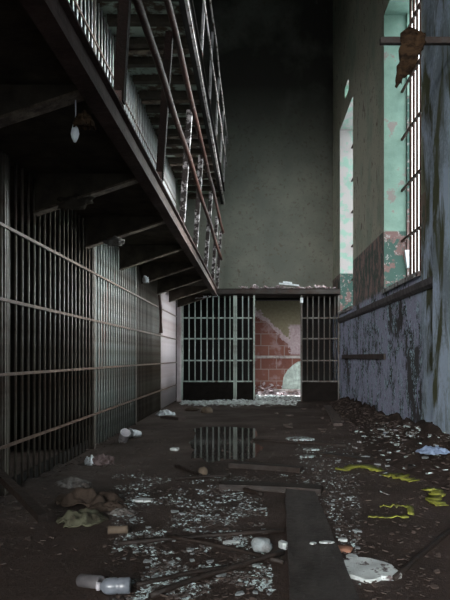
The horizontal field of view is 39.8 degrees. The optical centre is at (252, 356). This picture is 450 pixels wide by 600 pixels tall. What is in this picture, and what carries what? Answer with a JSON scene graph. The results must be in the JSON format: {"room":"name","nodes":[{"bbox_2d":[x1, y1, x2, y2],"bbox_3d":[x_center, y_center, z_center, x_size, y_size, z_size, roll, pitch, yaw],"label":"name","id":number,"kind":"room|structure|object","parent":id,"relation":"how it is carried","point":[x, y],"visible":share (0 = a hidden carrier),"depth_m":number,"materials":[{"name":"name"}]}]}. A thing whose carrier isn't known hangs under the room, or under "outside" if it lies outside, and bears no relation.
{"room":"prison interior","nodes":[
{"label":"prison interior","id":0,"kind":"room"},
{"bbox_2d":[10,0,86,448],"bbox_3d":[-2.530,-1.357,6.150,1.740,4.535,0.100,0,0,0],"label":"bars","id":1,"kind":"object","parent":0,"point":[11,226],"depth_m":6.10,"materials":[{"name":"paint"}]},
{"bbox_2d":[10,159,140,265],"bbox_3d":[-2.500,-1.347,5.560,1.800,0.085,14.320,0,0,0],"label":"ceiling","id":2,"kind":"structure","parent":0,"point":[11,161],"depth_m":5.34,"materials":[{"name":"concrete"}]},
{"bbox_2d":[0,0,217,307],"bbox_3d":[-1.160,-1.201,5.560,0.878,0.386,14.320,0,0,0],"label":"walkway","id":3,"kind":"object","parent":2,"relation":"attached to","point":[48,62],"visible":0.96,"depth_m":3.86,"materials":[{"name":"black metal"}]},
{"bbox_2d":[71,100,78,142],"bbox_3d":[-0.850,-1.128,2.960,0.039,0.205,0.039,0,0,-22],"label":"bulb","id":4,"kind":"object","parent":3,"relation":"hanging from","point":[74,131],"visible":0.8,"depth_m":2.95,"materials":[{"name":"white glass"}]},
{"bbox_2d":[56,193,95,209],"bbox_3d":[-1.242,-1.096,4.357,0.286,0.112,0.057,0,0,0],"label":"scrap","id":5,"kind":"object","parent":3,"relation":"attached to","point":[72,203],"visible":1,"depth_m":4.34,"materials":[{"name":"concrete"}]},
{"bbox_2d":[68,0,95,50],"bbox_3d":[-1.591,-2.507,5.050,0.067,2.225,2.198,0,0,0],"label":"cell","id":6,"kind":"object","parent":3,"relation":"on","point":[91,29],"visible":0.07,"depth_m":5.95,"materials":[{"name":"paint"}]},
{"bbox_2d":[73,110,95,129],"bbox_3d":[-0.801,-1.135,2.947,0.106,0.089,0.073,0,0,0],"label":"scrap","id":7,"kind":"object","parent":3,"relation":"attached to","point":[83,120],"visible":1,"depth_m":2.93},
{"bbox_2d":[102,235,124,245],"bbox_3d":[-1.286,-1.069,5.703,0.217,0.098,0.074,0,0,0],"label":"scrap","id":8,"kind":"object","parent":3,"relation":"attached to","point":[114,241],"visible":1,"depth_m":5.68,"materials":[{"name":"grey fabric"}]},
{"bbox_2d":[95,0,136,129],"bbox_3d":[-1.591,-2.507,7.250,0.067,2.225,2.198,0,0,0],"label":"cell","id":9,"kind":"object","parent":3,"relation":"on","point":[130,103],"visible":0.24,"depth_m":6.98,"materials":[{"name":"paint"}]},
{"bbox_2d":[142,275,148,282],"bbox_3d":[-1.482,-1.074,8.544,0.097,0.107,0.066,0,0,0],"label":"scrap","id":10,"kind":"object","parent":3,"relation":"attached to","point":[145,279],"visible":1,"depth_m":8.53,"materials":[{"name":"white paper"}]},
{"bbox_2d":[136,89,157,168],"bbox_3d":[-1.591,-2.507,9.450,0.067,2.225,2.198,0,0,0],"label":"cell","id":11,"kind":"object","parent":3,"relation":"on","point":[153,141],"visible":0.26,"depth_m":9.18,"materials":[{"name":"paint"}]},
{"bbox_2d":[113,0,223,288],"bbox_3d":[-0.676,-1.977,5.580,0.198,1.185,14.161,0,0,0],"label":"gallery railing","id":12,"kind":"object","parent":3,"relation":"on","point":[124,6],"visible":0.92,"depth_m":4.86,"materials":[{"name":"red metal"}]},
{"bbox_2d":[162,157,176,207],"bbox_3d":[-1.591,-2.507,11.600,0.067,2.225,2.098,0,0,0],"label":"cell","id":13,"kind":"object","parent":3,"relation":"on","point":[169,182],"visible":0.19,"depth_m":11.84,"materials":[{"name":"paint"}]},
{"bbox_2d":[87,260,87,424],"bbox_3d":[-2.530,-0.195,8.350,1.740,2.210,0.100,0,0,0],"label":"wall partition","id":14,"kind":"structure","parent":0,"point":[87,260],"depth_m":8.30,"materials":[{"name":"paint"}]},
{"bbox_2d":[87,0,180,192],"bbox_3d":[-2.500,-3.667,6.150,1.800,0.075,15.500,0,0,0],"label":"ceiling","id":15,"kind":"structure","parent":0,"point":[87,0],"depth_m":7.22,"materials":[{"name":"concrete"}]},
{"bbox_2d":[96,0,224,203],"bbox_3d":[-1.113,-3.570,6.140,0.973,0.299,15.480,0,0,0],"label":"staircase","id":16,"kind":"object","parent":15,"relation":"attached to","point":[142,69],"visible":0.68,"depth_m":7.97,"materials":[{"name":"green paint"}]},
{"bbox_2d":[200,0,227,181],"bbox_3d":[-0.611,-4.246,6.150,0.138,1.073,15.301,0,0,0],"label":"gallery railing","id":17,"kind":"object","parent":16,"relation":"on","point":[204,11],"visible":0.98,"depth_m":9.45,"materials":[{"name":"metal"}]},
{"bbox_2d":[176,184,180,212],"bbox_3d":[-1.675,-2.515,13.300,0.150,2.220,1.200,0,0,0],"label":"wall","id":18,"kind":"structure","parent":0,"point":[178,194],"depth_m":13.31,"materials":[{"name":"paint"}]},
{"bbox_2d":[0,393,449,599],"bbox_3d":[-0.600,1.010,3.600,6.000,0.200,25.200,0,0,0],"label":"floor","id":19,"kind":"structure","parent":0,"point":[45,575],"depth_m":3.61,"materials":[{"name":"brown concrete"}]},
{"bbox_2d":[0,151,7,496],"bbox_3d":[-1.591,-0.190,2.850,0.067,2.200,2.198,0,0,0],"label":"cell","id":20,"kind":"object","parent":19,"relation":"on","point":[3,226],"visible":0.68,"depth_m":3.92,"materials":[{"name":"paint"}]},
{"bbox_2d":[0,468,46,522],"bbox_3d":[-1.298,0.757,3.437,0.545,0.215,0.056,0,0,43],"label":"beam","id":21,"kind":"structure","parent":19,"relation":"on","point":[6,481],"depth_m":3.38,"materials":[{"name":"brown wood"}]},
{"bbox_2d":[6,155,95,494],"bbox_3d":[-1.591,-0.190,5.050,0.067,2.200,2.198,0,0,0],"label":"cell","id":22,"kind":"object","parent":19,"relation":"on","point":[63,457],"visible":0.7,"depth_m":4.93,"materials":[{"name":"paint"}]},
{"bbox_2d":[0,463,110,561],"bbox_3d":[-1.200,0.880,3.700,0.700,0.120,3.000,0,0,0],"label":"drift","id":23,"kind":"object","parent":19,"relation":"on","point":[24,524],"visible":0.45,"depth_m":3.77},
{"bbox_2d":[54,476,91,488],"bbox_3d":[-1.275,0.873,4.346,0.283,0.073,0.297,0,0,-11],"label":"cloth","id":24,"kind":"object","parent":23,"relation":"on","point":[70,482],"visible":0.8,"depth_m":4.30,"materials":[{"name":"grey fabric"}]},
{"bbox_2d":[56,508,108,527],"bbox_3d":[-0.942,0.877,3.438,0.274,0.066,0.261,0,0,-29],"label":"cloth","id":25,"kind":"object","parent":19,"relation":"on","point":[86,517],"visible":1,"depth_m":3.39,"materials":[{"name":"fabric"}]},
{"bbox_2d":[54,487,124,507],"bbox_3d":[-1.040,0.860,3.892,0.458,0.099,0.316,0,0,11],"label":"cloth","id":26,"kind":"object","parent":19,"relation":"on","point":[87,497],"visible":0.89,"depth_m":3.83,"materials":[{"name":"brown fabric"}]},
{"bbox_2d":[84,455,94,465],"bbox_3d":[-1.386,0.869,5.270,0.086,0.081,0.171,0,0,-23],"label":"paper sheet","id":27,"kind":"object","parent":19,"relation":"on","point":[91,456],"visible":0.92,"depth_m":5.24,"materials":[{"name":"white paper"}]},
{"bbox_2d":[0,434,179,581],"bbox_3d":[-1.000,0.873,4.655,1.126,0.072,4.707,0,0,0],"label":"crumbs","id":28,"kind":"object","parent":19,"relation":"on","point":[28,538],"visible":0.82,"depth_m":4.24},
{"bbox_2d":[76,574,104,588],"bbox_3d":[-0.639,0.884,2.443,0.122,0.062,0.052,0,0,30],"label":"drink can","id":29,"kind":"object","parent":19,"relation":"on","point":[82,580],"visible":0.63,"depth_m":2.42,"materials":[{"name":"metal"}]},
{"bbox_2d":[89,453,114,465],"bbox_3d":[-1.306,0.865,5.310,0.244,0.090,0.286,0,0,-17],"label":"cloth","id":30,"kind":"object","parent":19,"relation":"on","point":[102,458],"visible":0.82,"depth_m":5.25,"materials":[{"name":"fabric"}]},
{"bbox_2d":[88,500,129,511],"bbox_3d":[-0.868,0.887,3.716,0.263,0.046,0.150,0,0,0],"label":"cloth","id":31,"kind":"object","parent":19,"relation":"on","point":[112,505],"visible":0.79,"depth_m":3.69,"materials":[{"name":"fabric"}]},
{"bbox_2d":[96,577,130,594],"bbox_3d":[-0.536,0.879,2.380,0.130,0.062,0.062,0,0,-4],"label":"plastic bottle","id":32,"kind":"object","parent":19,"relation":"on","point":[113,585],"visible":1,"depth_m":2.36,"materials":[{"name":"plastic"}]},
{"bbox_2d":[95,244,136,447],"bbox_3d":[-1.591,-0.190,7.250,0.067,2.200,2.198,0,0,0],"label":"cell","id":33,"kind":"object","parent":19,"relation":"on","point":[115,356],"visible":0.73,"depth_m":7.01,"materials":[{"name":"grey paint"}]},
{"bbox_2d":[130,275,130,342],"bbox_3d":[-1.606,-0.630,7.900,0.008,0.880,0.700,0,0,0],"label":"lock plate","id":34,"kind":"object","parent":33,"relation":"attached to","point":[130,275],"visible":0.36,"depth_m":8.11,"materials":[{"name":"grey metal"}]},
{"bbox_2d":[107,525,127,533],"bbox_3d":[-0.693,0.888,3.188,0.102,0.046,0.046,0,0,-5],"label":"roll","id":35,"kind":"object","parent":19,"relation":"on","point":[123,529],"visible":1,"depth_m":3.17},
{"bbox_2d":[108,507,137,515],"bbox_3d":[-0.753,0.893,3.597,0.171,0.034,0.094,0,0,-6],"label":"cloth","id":36,"kind":"object","parent":19,"relation":"on","point":[118,511],"visible":1,"depth_m":3.57,"materials":[{"name":"grey fabric"}]},
{"bbox_2d":[118,428,130,442],"bbox_3d":[-1.366,0.840,6.553,0.111,0.170,0.166,0,0,-37],"label":"plastic tub","id":37,"kind":"object","parent":19,"relation":"on","point":[124,435],"visible":0.92,"depth_m":6.54,"materials":[{"name":"white plastic"}]},
{"bbox_2d":[129,429,141,437],"bbox_3d":[-1.327,0.852,6.964,0.100,0.105,0.152,0,0,40],"label":"paper cup","id":38,"kind":"object","parent":19,"relation":"on","point":[136,433],"visible":0.89,"depth_m":6.94,"materials":[{"name":"white paper"}]},
{"bbox_2d":[133,498,153,502],"bbox_3d":[-0.689,0.904,3.915,0.113,0.012,0.097,0,0,-38],"label":"plaster piece","id":39,"kind":"object","parent":19,"relation":"on","point":[144,500],"visible":1,"depth_m":3.90,"materials":[{"name":"white paint"}]},
{"bbox_2d":[136,265,162,423],"bbox_3d":[-1.562,-0.190,9.450,0.127,2.200,2.198,0,0,0],"label":"cell","id":40,"kind":"object","parent":19,"relation":"on","point":[148,337],"depth_m":9.33,"materials":[{"name":"paint"}]},
{"bbox_2d":[156,409,174,415],"bbox_3d":[-1.376,0.866,9.740,0.310,0.088,0.333,0,0,-11],"label":"cloth","id":41,"kind":"object","parent":19,"relation":"on","point":[164,412],"visible":0.98,"depth_m":9.67,"materials":[{"name":"white fabric"}]},
{"bbox_2d":[161,291,176,408],"bbox_3d":[-1.591,-0.190,11.600,0.067,2.200,2.098,0,0,0],"label":"cell","id":42,"kind":"object","parent":19,"relation":"on","point":[168,337],"visible":0.66,"depth_m":11.59,"materials":[{"name":"paint"}]},
{"bbox_2d":[160,415,185,419],"bbox_3d":[-1.172,0.890,9.108,0.423,0.040,0.148,0,0,44],"label":"board","id":43,"kind":"object","parent":19,"relation":"on","point":[172,417],"visible":1,"depth_m":9.07,"materials":[{"name":"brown wood"}]},
{"bbox_2d":[170,447,178,450],"bbox_3d":[-0.767,0.900,6.068,0.086,0.020,0.093,0,0,5],"label":"plaster piece","id":44,"kind":"object","parent":19,"relation":"on","point":[172,448],"visible":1,"depth_m":6.03,"materials":[{"name":"white paint"}]},
{"bbox_2d":[177,307,180,401],"bbox_3d":[-1.515,-0.160,12.690,0.090,2.140,0.060,0,0,0],"label":"post","id":45,"kind":"object","parent":19,"relation":"on","point":[178,308],"visible":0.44,"depth_m":12.66,"materials":[{"name":"paint"}]},
{"bbox_2d":[135,565,226,586],"bbox_3d":[-0.292,0.898,2.552,0.404,0.025,0.038,0,0,-30],"label":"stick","id":46,"kind":"object","parent":19,"relation":"on","point":[202,570],"visible":0.86,"depth_m":2.53,"materials":[{"name":"brown wood"}]},
{"bbox_2d":[175,464,201,474],"bbox_3d":[-0.512,0.898,4.917,0.036,0.032,0.494,0,0,-29],"label":"stick","id":47,"kind":"object","parent":19,"relation":"on","point":[176,465],"visible":0.91,"depth_m":4.91,"materials":[{"name":"brown wood"}]},
{"bbox_2d":[185,407,198,410],"bbox_3d":[-1.030,0.878,10.449,0.253,0.064,0.167,0,0,0],"label":"stone","id":48,"kind":"object","parent":19,"relation":"on","point":[188,408],"visible":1,"depth_m":10.39,"materials":[{"name":"brown stone"}]},
{"bbox_2d":[111,474,287,599],"bbox_3d":[-0.411,0.903,3.535,1.361,0.012,2.586,0,0,0],"label":"flakes","id":49,"kind":"object","parent":19,"relation":"on","point":[261,566],"visible":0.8,"depth_m":2.93,"materials":[{"name":"grey paint"}]},
{"bbox_2d":[118,529,284,545],"bbox_3d":[-0.247,0.898,3.101,0.842,0.028,0.042,0,0,-16],"label":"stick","id":50,"kind":"object","parent":19,"relation":"on","point":[262,531],"visible":0.93,"depth_m":3.10,"materials":[{"name":"brown wood"}]},
{"bbox_2d":[176,474,229,479],"bbox_3d":[-0.373,0.898,4.650,0.413,0.023,0.036,0,0,-16],"label":"stick","id":51,"kind":"object","parent":19,"relation":"on","point":[214,475],"visible":1,"depth_m":4.65,"materials":[{"name":"brown wood"}]},
{"bbox_2d":[198,466,207,474],"bbox_3d":[-0.385,0.878,4.782,0.073,0.065,0.069,0,0,0],"label":"stone","id":52,"kind":"object","parent":19,"relation":"on","point":[203,470],"visible":0.8,"depth_m":4.76,"materials":[{"name":"brown stone"}]},
{"bbox_2d":[200,407,212,412],"bbox_3d":[-0.743,0.858,10.069,0.192,0.104,0.170,0,0,26],"label":"stone","id":53,"kind":"object","parent":19,"relation":"on","point":[204,409],"visible":1,"depth_m":10.01,"materials":[{"name":"brown stone"}]},
{"bbox_2d":[181,296,234,400],"bbox_3d":[-0.919,-0.175,12.725,1.098,2.170,0.050,0,0,0],"label":"end grating","id":54,"kind":"object","parent":19,"relation":"on","point":[194,390],"visible":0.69,"depth_m":12.71,"materials":[{"name":"paint"}]},
{"bbox_2d":[235,296,254,400],"bbox_3d":[-0.161,-0.175,12.725,0.404,2.170,0.050,0,0,0],"label":"gate","id":55,"kind":"object","parent":54,"relation":"attached to","point":[245,390],"visible":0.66,"depth_m":12.70,"materials":[{"name":"metal"}]},
{"bbox_2d":[148,549,284,598],"bbox_3d":[-0.131,0.888,2.570,0.703,0.046,0.045,0,0,-42],"label":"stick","id":56,"kind":"object","parent":19,"relation":"on","point":[236,566],"visible":0.99,"depth_m":2.54,"materials":[{"name":"brown wood"}]},
{"bbox_2d":[166,534,284,563],"bbox_3d":[-0.138,0.889,2.890,0.646,0.040,0.045,0,0,31],"label":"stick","id":57,"kind":"object","parent":19,"relation":"on","point":[169,536],"visible":0.94,"depth_m":2.90,"materials":[{"name":"wood"}]},
{"bbox_2d":[189,427,262,462],"bbox_3d":[-0.312,0.908,6.692,0.791,0.004,2.759,0,0,-3],"label":"puddle","id":58,"kind":"object","parent":19,"relation":"on","point":[215,441],"visible":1,"depth_m":6.42,"materials":[{"name":"grey liquid"}]},
{"bbox_2d":[223,540,239,544],"bbox_3d":[-0.106,0.903,3.017,0.081,0.019,0.032,0,0,-16],"label":"plaster piece","id":59,"kind":"object","parent":19,"relation":"on","point":[231,542],"visible":0.91,"depth_m":3.01,"materials":[{"name":"white paint"}]},
{"bbox_2d":[181,401,284,403],"bbox_3d":[-0.400,0.900,12.130,2.040,0.079,1.060,0,0,0],"label":"pile","id":60,"kind":"object","parent":19,"relation":"on","point":[198,402],"visible":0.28,"depth_m":12.12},
{"bbox_2d":[179,399,296,406],"bbox_3d":[-0.273,0.867,11.890,2.312,0.085,1.503,0,0,0],"label":"chips","id":61,"kind":"object","parent":19,"relation":"on","point":[223,400],"visible":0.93,"depth_m":12.05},
{"bbox_2d":[235,591,243,595],"bbox_3d":[-0.052,0.903,2.370,0.038,0.011,0.024,0,0,-23],"label":"fragment","id":62,"kind":"object","parent":19,"relation":"on","point":[238,593],"visible":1,"depth_m":2.36,"materials":[{"name":"stone"}]},
{"bbox_2d":[219,482,262,495],"bbox_3d":[-0.084,0.898,4.237,0.039,0.028,0.458,0,0,-40],"label":"stick","id":63,"kind":"object","parent":19,"relation":"on","point":[245,489],"visible":0.59,"depth_m":4.13,"materials":[{"name":"brown wood"}]},
{"bbox_2d":[251,537,271,552],"bbox_3d":[0.041,0.877,2.907,0.103,0.066,0.087,0,0,0],"label":"stone","id":64,"kind":"object","parent":19,"relation":"on","point":[259,544],"visible":1,"depth_m":2.88,"materials":[{"name":"grey stone"}]},
{"bbox_2d":[228,461,303,472],"bbox_3d":[0.105,0.890,5.024,0.612,0.040,0.121,0,0,22],"label":"board","id":65,"kind":"object","parent":19,"relation":"on","point":[235,464],"visible":1,"depth_m":4.99,"materials":[{"name":"brown wood"}]},
{"bbox_2d":[219,480,322,494],"bbox_3d":[0.125,0.890,4.236,0.695,0.040,0.161,0,0,13],"label":"board","id":66,"kind":"object","parent":19,"relation":"on","point":[277,487],"visible":0.9,"depth_m":4.20,"materials":[{"name":"brown wood"}]},
{"bbox_2d":[103,425,440,599],"bbox_3d":[0.115,0.900,5.272,3.241,0.019,6.078,0,0,0],"label":"crumbs","id":67,"kind":"object","parent":19,"relation":"on","point":[374,584],"visible":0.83,"depth_m":2.89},
{"bbox_2d":[255,395,299,400],"bbox_3d":[0.532,0.881,13.533,1.072,0.056,1.604,0,0,0],"label":"rubble","id":68,"kind":"object","parent":19,"relation":"on","point":[266,397],"visible":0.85,"depth_m":13.43,"materials":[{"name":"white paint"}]},
{"bbox_2d":[255,382,299,394],"bbox_3d":[0.449,0.763,15.091,1.828,0.292,1.370,0,0,0],"label":"rubble","id":69,"kind":"object","parent":19,"relation":"on","point":[271,392],"visible":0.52,"depth_m":15.02,"materials":[{"name":"pink paint"}]},
{"bbox_2d":[273,389,299,391],"bbox_3d":[0.925,0.810,15.100,0.850,0.050,0.240,0,0,0],"label":"board","id":70,"kind":"object","parent":69,"relation":"on","point":[274,390],"visible":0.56,"depth_m":14.98,"materials":[{"name":"white wood"}]},
{"bbox_2d":[282,361,299,388],"bbox_3d":[0.981,0.446,15.335,0.539,0.693,0.263,0,0,0],"label":"slab","id":71,"kind":"object","parent":70,"relation":"on","point":[291,379],"visible":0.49,"depth_m":15.28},
{"bbox_2d":[278,540,287,549],"bbox_3d":[0.144,0.895,2.953,0.034,0.030,0.064,0,0,-26],"label":"plaster piece","id":72,"kind":"object","parent":19,"relation":"on","point":[282,544],"visible":0.9,"depth_m":2.94,"materials":[{"name":"white paint"}]},
{"bbox_2d":[253,439,346,446],"bbox_3d":[0.480,0.898,6.502,1.033,0.036,0.053,0,0,25],"label":"stick","id":73,"kind":"object","parent":19,"relation":"on","point":[259,440],"visible":0.98,"depth_m":6.49,"materials":[{"name":"brown wood"}]},
{"bbox_2d":[286,437,314,440],"bbox_3d":[0.494,0.866,6.558,0.299,0.018,0.226,0,0,-6],"label":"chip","id":74,"kind":"object","parent":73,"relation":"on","point":[287,438],"visible":1,"depth_m":6.52,"materials":[{"name":"paint"}]},
{"bbox_2d":[300,455,313,457],"bbox_3d":[0.493,0.904,5.637,0.121,0.012,0.120,0,0,31],"label":"plaster piece","id":75,"kind":"object","parent":19,"relation":"on","point":[301,456],"visible":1,"depth_m":5.60,"materials":[{"name":"paint"}]},
{"bbox_2d":[303,448,318,450],"bbox_3d":[0.563,0.904,6.072,0.142,0.012,0.146,0,0,-24],"label":"plaster piece","id":76,"kind":"object","parent":19,"relation":"on","point":[306,449],"visible":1,"depth_m":6.02,"materials":[{"name":"paint"}]},
{"bbox_2d":[300,296,338,400],"bbox_3d":[1.369,-0.175,12.710,0.806,2.170,0.080,0,0,0],"label":"end grating","id":77,"kind":"object","parent":19,"relation":"on","point":[312,390],"visible":0.91,"depth_m":12.71,"materials":[{"name":"paint"}]},
{"bbox_2d":[285,489,359,599],"bbox_3d":[0.281,0.894,3.039,0.265,0.032,2.286,0,0,1],"label":"plank","id":78,"kind":"object","parent":19,"relation":"on","point":[318,571],"visible":0.96,"depth_m":2.75,"materials":[{"name":"grey wood"}]},
{"bbox_2d":[319,541,334,543],"bbox_3d":[0.347,0.873,2.923,0.074,0.006,0.038,0,0,-6],"label":"flake","id":79,"kind":"object","parent":78,"relation":"on","point":[322,542],"visible":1,"depth_m":2.91,"materials":[{"name":"white paint"}]},
{"bbox_2d":[296,441,360,584],"bbox_3d":[0.475,0.903,4.644,0.656,0.011,4.311,0,0,10],"label":"flakes","id":80,"kind":"object","parent":19,"relation":"on","point":[337,529],"visible":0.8,"depth_m":3.88,"materials":[{"name":"white paint"}]},
{"bbox_2d":[324,405,341,425],"bbox_3d":[1.240,0.892,9.730,0.134,0.036,3.115,0,0,4],"label":"board","id":81,"kind":"object","parent":19,"relation":"on","point":[335,420],"visible":0.99,"depth_m":9.15,"materials":[{"name":"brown wood"}]},
{"bbox_2d":[338,537,347,541],"bbox_3d":[0.447,0.904,3.067,0.046,0.012,0.038,0,0,27],"label":"plaster piece","id":82,"kind":"object","parent":19,"relation":"on","point":[341,539],"visible":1,"depth_m":3.05,"materials":[{"name":"white paint"}]},
{"bbox_2d":[338,544,352,552],"bbox_3d":[0.432,0.897,2.911,0.077,0.025,0.089,0,0,18],"label":"shard","id":83,"kind":"object","parent":19,"relation":"on","point":[346,548],"visible":0.88,"depth_m":2.88,"materials":[{"name":"ceramic"}]},
{"bbox_2d":[319,452,374,462],"bbox_3d":[0.838,0.898,5.568,0.107,0.024,0.549,0,0,-45],"label":"board","id":84,"kind":"object","parent":19,"relation":"on","point":[327,454],"visible":1,"depth_m":5.52,"materials":[{"name":"brown wood"}]},
{"bbox_2d":[346,553,357,557],"bbox_3d":[0.448,0.904,2.806,0.051,0.012,0.057,0,0,-19],"label":"plaster piece","id":85,"kind":"object","parent":19,"relation":"on","point":[351,555],"visible":0.7,"depth_m":2.81,"materials":[{"name":"white paint"}]},
{"bbox_2d":[335,464,385,471],"bbox_3d":[0.859,0.895,5.005,0.351,0.024,0.332,0,0,-32],"label":"scrap","id":86,"kind":"object","parent":19,"relation":"on","point":[350,466],"visible":1,"depth_m":5.00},
{"bbox_2d":[343,557,401,583],"bbox_3d":[0.478,0.900,2.627,0.238,0.020,0.260,-1,1,-14],"label":"plaster slab","id":87,"kind":"object","parent":19,"relation":"on","point":[363,569],"visible":0.8,"depth_m":2.60,"materials":[{"name":"white paint"}]},
{"bbox_2d":[306,399,449,509],"bbox_3d":[1.247,0.794,7.608,1.093,0.231,8.432,0,0,0],"label":"chips","id":88,"kind":"object","parent":19,"relation":"on","point":[382,422],"visible":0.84,"depth_m":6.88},
{"bbox_2d":[326,396,449,491],"bbox_3d":[1.367,0.774,7.700,0.835,0.333,9.400,0,0,0],"label":"rubble heap","id":89,"kind":"object","parent":19,"relation":"on","point":[427,428],"visible":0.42,"depth_m":5.80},
{"bbox_2d":[415,445,449,454],"bbox_3d":[1.416,0.722,4.867,0.276,0.055,0.207,0,0,-11],"label":"scrap","id":90,"kind":"object","parent":89,"relation":"on","point":[426,449],"visible":1,"depth_m":4.81,"materials":[{"name":"paper"}]},
{"bbox_2d":[368,515,408,518],"bbox_3d":[0.762,0.899,3.495,0.232,0.017,0.049,0,0,0],"label":"scrap","id":91,"kind":"object","parent":19,"relation":"on","point":[371,516],"visible":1,"depth_m":3.49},
{"bbox_2d":[380,503,413,514],"bbox_3d":[0.864,0.895,3.652,0.198,0.023,0.215,0,0,0],"label":"scrap","id":92,"kind":"object","parent":19,"relation":"on","point":[410,509],"visible":1,"depth_m":3.72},
{"bbox_2d":[379,472,419,481],"bbox_3d":[1.104,0.892,4.646,0.159,0.029,0.321,0,0,-23],"label":"scrap","id":93,"kind":"object","parent":19,"relation":"on","point":[401,476],"visible":1,"depth_m":4.64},
{"bbox_2d":[408,464,416,469],"bbox_3d":[1.390,0.890,4.955,0.294,0.040,0.118,0,0,19],"label":"board","id":94,"kind":"object","parent":19,"relation":"on","point":[410,466],"visible":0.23,"depth_m":4.94,"materials":[{"name":"paint"}]},
{"bbox_2d":[392,528,449,580],"bbox_3d":[0.938,0.898,3.081,0.030,0.026,1.342,0,0,33],"label":"rod","id":95,"kind":"object","parent":19,"relation":"on","point":[415,559],"visible":0.99,"depth_m":2.79,"materials":[{"name":"brown metal"}]},
{"bbox_2d":[421,487,448,505],"bbox_3d":[1.175,0.891,4.006,0.142,0.031,0.524,0,0,11],"label":"scrap","id":96,"kind":"object","parent":19,"relation":"on","point":[435,497],"visible":1,"depth_m":3.95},
{"bbox_2d":[176,0,332,397],"bbox_3d":[-0.725,-4.340,14.050,5.750,10.500,0.300,0,0,0],"label":"wall","id":97,"kind":"structure","parent":0,"point":[276,56],"depth_m":13.90,"materials":[{"name":"paint"}]},
{"bbox_2d":[209,295,335,297],"bbox_3d":[0.095,-1.363,13.360,3.390,0.075,1.080,0,0,0],"label":"ceiling","id":98,"kind":"structure","parent":0,"point":[220,296],"depth_m":13.58,"materials":[{"name":"concrete"}]},
{"bbox_2d":[255,301,299,392],"bbox_3d":[0.600,-0.540,15.900,3.600,2.900,0.200,0,0,0],"label":"wall","id":99,"kind":"structure","parent":0,"point":[277,323],"depth_m":15.80,"materials":[{"name":"brick"}]},
{"bbox_2d":[255,356,299,357],"bbox_3d":[0.650,0.000,15.729,2.500,0.070,0.138,0,0,0],"label":"wall ledge","id":100,"kind":"object","parent":99,"relation":"attached to","point":[255,356],"visible":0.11,"depth_m":15.66,"materials":[{"name":"grey concrete"}]},
{"bbox_2d":[333,0,432,422],"bbox_3d":[1.970,-4.340,2.450,0.360,10.500,22.900,0,0,0],"label":"wall","id":101,"kind":"structure","parent":0,"point":[369,112],"depth_m":8.84,"materials":[{"name":"paint"}]},
{"bbox_2d":[216,288,339,294],"bbox_3d":[0.514,-1.340,12.735,2.548,0.120,0.130,0,0,0],"label":"lintel beam","id":102,"kind":"structure","parent":101,"relation":"attached to","point":[220,291],"depth_m":12.67,"materials":[{"name":"concrete"}]},
{"bbox_2d":[239,284,335,287],"bbox_3d":[0.698,-1.451,12.773,2.001,0.096,0.257,0,0,0],"label":"rubble","id":103,"kind":"object","parent":102,"relation":"on","point":[253,285],"visible":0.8,"depth_m":12.71,"materials":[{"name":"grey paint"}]},
{"bbox_2d":[279,283,298,285],"bbox_3d":[0.737,-1.485,12.695,0.410,0.074,0.043,0,0,-1],"label":"lath","id":104,"kind":"object","parent":103,"relation":"on","point":[279,283],"visible":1,"depth_m":12.68,"materials":[{"name":"white wood"}]},
{"bbox_2d":[338,306,352,314],"bbox_3d":[1.940,-0.900,11.930,0.380,0.080,1.656,0,0,0],"label":"window sill","id":105,"kind":"structure","parent":101,"relation":"attached to","point":[350,307],"depth_m":11.73,"materials":[{"name":"paint"}]},
{"bbox_2d":[342,354,385,359],"bbox_3d":[1.775,-0.005,10.325,0.030,0.080,3.950,0,0,0],"label":"trim","id":106,"kind":"structure","parent":101,"relation":"attached to","point":[352,356],"depth_m":9.70,"materials":[{"name":"metal"}]},
{"bbox_2d":[338,276,432,322],"bbox_3d":[1.762,-0.740,9.350,0.055,0.100,6.700,0,0,0],"label":"trim","id":107,"kind":"structure","parent":101,"relation":"attached to","point":[427,283],"depth_m":7.69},
{"bbox_2d":[381,271,420,293],"bbox_3d":[1.940,-0.900,7.535,0.380,0.080,1.866,0,0,0],"label":"window sill","id":108,"kind":"structure","parent":101,"relation":"attached to","point":[418,273],"depth_m":7.31,"materials":[{"name":"paint"}]},
{"bbox_2d":[401,0,420,276],"bbox_3d":[2.083,-2.805,7.535,0.125,3.730,1.870,0,0,0],"label":"window","id":109,"kind":"structure","parent":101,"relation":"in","point":[409,85],"depth_m":7.92,"materials":[{"name":"metal"}]},
{"bbox_2d":[404,250,408,267],"bbox_3d":[2.100,-1.330,8.434,0.080,0.240,0.068,0,0,0],"label":"scrap","id":110,"kind":"object","parent":109,"relation":"attached to","point":[406,252],"visible":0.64,"depth_m":8.40,"materials":[{"name":"white paper"}]},
{"bbox_2d":[380,37,449,45],"bbox_3d":[1.397,-2.650,5.200,0.664,0.055,0.050,0,0,0],"label":"strut","id":111,"kind":"object","parent":101,"relation":"attached to","point":[384,41],"visible":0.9,"depth_m":5.17,"materials":[{"name":"metal"}]},
{"bbox_2d":[395,27,425,87],"bbox_3d":[1.308,-2.498,5.176,0.256,0.531,0.136,0,0,0],"label":"rag","id":112,"kind":"object","parent":111,"relation":"hanging from","point":[412,40],"visible":1,"depth_m":5.14,"materials":[{"name":"brown fabric"}]},
{"bbox_2d":[433,0,449,433],"bbox_3d":[1.760,-4.340,5.260,0.060,10.500,1.520,0,0,0],"label":"pilaster","id":113,"kind":"object","parent":101,"relation":"attached to","point":[441,8],"depth_m":5.69,"materials":[{"name":"paint"}]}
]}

